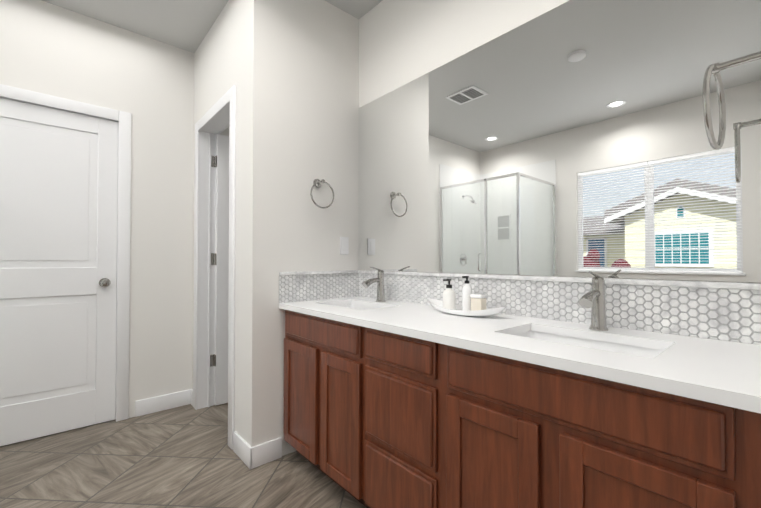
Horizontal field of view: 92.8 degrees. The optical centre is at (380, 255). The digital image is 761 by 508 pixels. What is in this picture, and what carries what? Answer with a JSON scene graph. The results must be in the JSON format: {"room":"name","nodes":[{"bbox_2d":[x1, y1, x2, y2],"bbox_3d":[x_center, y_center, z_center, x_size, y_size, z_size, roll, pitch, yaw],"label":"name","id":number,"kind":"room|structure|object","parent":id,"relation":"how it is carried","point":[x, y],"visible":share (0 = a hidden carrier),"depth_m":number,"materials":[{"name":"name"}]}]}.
{"room":"bathroom","nodes":[
{"label":"bathroom","id":0,"kind":"room"},
{"bbox_2d":[0,0,228,417],"bbox_3d":[-2.070,-0.229,2.875,4.510,2.800,0.720,1,-1,-41],"label":"wall","id":1,"kind":"structure","parent":0,"point":[147,83],"depth_m":2.68,"materials":[{"name":"white paint"}]},
{"bbox_2d":[0,98,118,445],"bbox_3d":[-2.188,0.097,2.326,0.807,2.118,0.171,1,-1,-41],"label":"closet door","id":2,"kind":"structure","parent":1,"relation":"in","point":[58,235],"depth_m":2.37,"materials":[{"name":"white wood"}]},
{"bbox_2d":[0,84,130,421],"bbox_3d":[-2.202,0.064,2.343,0.953,2.200,0.136,1,-1,-41],"label":"door frame","id":3,"kind":"structure","parent":1,"relation":"attached to","point":[7,92],"depth_m":2.57,"materials":[{"name":"white wood"}]},
{"bbox_2d":[135,389,192,416],"bbox_3d":[-1.631,1.112,2.746,0.378,0.115,0.030,1,-1,-41],"label":"baseboard","id":4,"kind":"structure","parent":1,"relation":"attached to","point":[181,398],"depth_m":2.74,"materials":[{"name":"white wood"}]},
{"bbox_2d":[0,403,366,507],"bbox_3d":[-0.350,1.170,0.906,4.510,0.050,4.720,1,-1,-41],"label":"floor","id":5,"kind":"structure","parent":0,"point":[185,456],"depth_m":1.95,"materials":[{"name":"tile"}]},
{"bbox_2d":[284,311,760,507],"bbox_3d":[0.281,0.725,1.560,0.564,0.857,1.941,1,-1,-41],"label":"bathroom vanity","id":6,"kind":"object","parent":5,"relation":"on","point":[400,391],"depth_m":1.10,"materials":[{"name":"brown wood"}]},
{"bbox_2d":[279,295,760,414],"bbox_3d":[0.274,0.281,1.559,0.583,0.030,1.941,1,-1,-41],"label":"countertop","id":7,"kind":"structure","parent":6,"relation":"on","point":[717,372],"depth_m":0.99,"materials":[{"name":"white stone"}]},
{"bbox_2d":[335,303,406,310],"bbox_3d":[-0.137,0.369,2.052,0.330,0.157,0.510,1,-1,-41],"label":"sink","id":8,"kind":"object","parent":7,"relation":"in","point":[362,306],"depth_m":2.16,"materials":[{"name":"white ceramic"}]},
{"bbox_2d":[359,267,386,302],"bbox_3d":[-0.038,0.170,2.143,0.165,0.209,0.060,1,-1,-41],"label":"faucet","id":9,"kind":"object","parent":7,"relation":"on","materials":[{"name":"silver metal"}]},
{"bbox_2d":[427,276,506,315],"bbox_3d":[0.380,0.180,1.657,0.143,0.174,0.422,1,-1,-41],"label":"tray","id":10,"kind":"object","parent":7,"relation":"on","point":[474,304],"visible":1,"depth_m":1.63,"materials":[{"name":"white ceramic"}]},
{"bbox_2d":[443,279,455,309],"bbox_3d":[0.323,0.186,1.720,0.070,0.151,0.060,1,-1,-41],"label":"soap bottle","id":11,"kind":"object","parent":10,"relation":"on","point":[449,295],"depth_m":1.70,"materials":[{"name":"white plastic"}]},
{"bbox_2d":[462,276,471,310],"bbox_3d":[0.392,0.176,1.652,0.055,0.168,0.046,1,-1,-41],"label":"lotion bottle","id":12,"kind":"object","parent":10,"relation":"on","point":[467,289],"depth_m":1.64,"materials":[{"name":"white plastic"}]},
{"bbox_2d":[503,323,670,354],"bbox_3d":[0.640,0.358,1.171,0.330,0.157,0.510,1,-1,-41],"label":"sink","id":13,"kind":"object","parent":7,"relation":"in","point":[605,341],"depth_m":1.27,"materials":[{"name":"white ceramic"}]},
{"bbox_2d":[575,271,610,330],"bbox_3d":[0.739,0.158,1.262,0.165,0.209,0.060,1,-1,-41],"label":"faucet","id":14,"kind":"object","parent":7,"relation":"on","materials":[{"name":"silver metal"}]},
{"bbox_2d":[42,0,381,52],"bbox_3d":[-0.350,-1.705,0.945,4.510,0.100,4.720,1,-1,-41],"label":"ceiling","id":15,"kind":"structure","parent":0,"point":[186,25],"depth_m":2.45,"materials":[{"name":"grey paint"}]},
{"bbox_2d":[192,0,245,437],"bbox_3d":[-1.096,-0.233,2.534,0.120,2.800,1.080,1,-1,-41],"label":"wall","id":16,"kind":"structure","parent":0,"point":[219,63],"depth_m":2.20,"materials":[{"name":"white paint"}]},
{"bbox_2d":[193,85,235,449],"bbox_3d":[-1.113,0.067,2.549,0.152,2.200,0.850,1,-1,-41],"label":"door frame","id":17,"kind":"structure","parent":16,"relation":"attached to","point":[219,117],"depth_m":2.78,"materials":[{"name":"white wood"}]},
{"bbox_2d":[213,134,228,404],"bbox_3d":[-1.015,0.107,3.052,0.714,2.118,0.171,1,-1,-38],"label":"room door","id":18,"kind":"structure","parent":16,"relation":"in","point":[220,355],"depth_m":2.85,"materials":[{"name":"white wood"}]},
{"bbox_2d":[233,431,254,468],"bbox_3d":[-0.786,1.103,2.064,0.014,0.115,0.259,1,-1,-41],"label":"baseboard","id":19,"kind":"structure","parent":16,"relation":"attached to","point":[248,455],"depth_m":2.03,"materials":[{"name":"white wood"}]},
{"bbox_2d":[243,0,358,455],"bbox_3d":[-0.111,-0.232,2.604,1.690,2.800,0.120,1,-1,-41],"label":"wall","id":20,"kind":"structure","parent":0,"point":[301,90],"depth_m":2.14,"materials":[{"name":"white paint"}]},
{"bbox_2d":[310,179,333,208],"bbox_3d":[-0.373,-0.385,2.241,0.170,0.194,0.078,1,-1,-41],"label":"towel ring","id":21,"kind":"object","parent":20,"relation":"attached to","point":[317,182],"visible":1,"depth_m":2.23,"materials":[{"name":"silver metal"}]},
{"bbox_2d":[340,237,348,254],"bbox_3d":[-0.239,-0.066,2.402,0.070,0.116,0.008,1,-1,-41],"label":"switch plate","id":22,"kind":"object","parent":20,"relation":"attached to","point":[344,245],"visible":1,"depth_m":2.40,"materials":[{"name":"white plastic"}]},
{"bbox_2d":[359,0,757,337],"bbox_3d":[1.020,-0.250,1.254,0.120,2.800,3.400,1,-1,-41],"label":"wall","id":23,"kind":"structure","parent":0,"point":[402,42],"depth_m":2.06,"materials":[{"name":"white paint"}]},
{"bbox_2d":[279,270,760,344],"bbox_3d":[0.274,0.176,1.561,0.584,0.180,1.942,1,-1,-41],"label":"backsplash","id":24,"kind":"structure","parent":23,"relation":"attached to","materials":[{"name":"grey tile"}]},
{"bbox_2d":[358,0,760,282],"bbox_3d":[0.491,-0.468,1.761,0.005,1.111,1.939,1,-1,-41],"label":"mirror","id":25,"kind":"object","parent":23,"relation":"attached to","point":[569,138],"visible":1,"depth_m":1.43,"materials":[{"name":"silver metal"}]},
{"bbox_3d":[-0.068,-0.269,-0.112,3.320,2.800,0.120,1,-1,-41],"label":"wall","id":26,"kind":"structure","parent":0,"visible":0},
{"bbox_2d":[703,51,760,149],"bbox_3d":[0.874,-0.384,0.878,0.209,0.232,0.116,1,-1,-41],"label":"towel ring","id":27,"kind":"object","parent":26,"relation":"attached to","point":[715,69],"visible":1,"depth_m":0.88,"materials":[{"name":"silver metal"}]}
]}

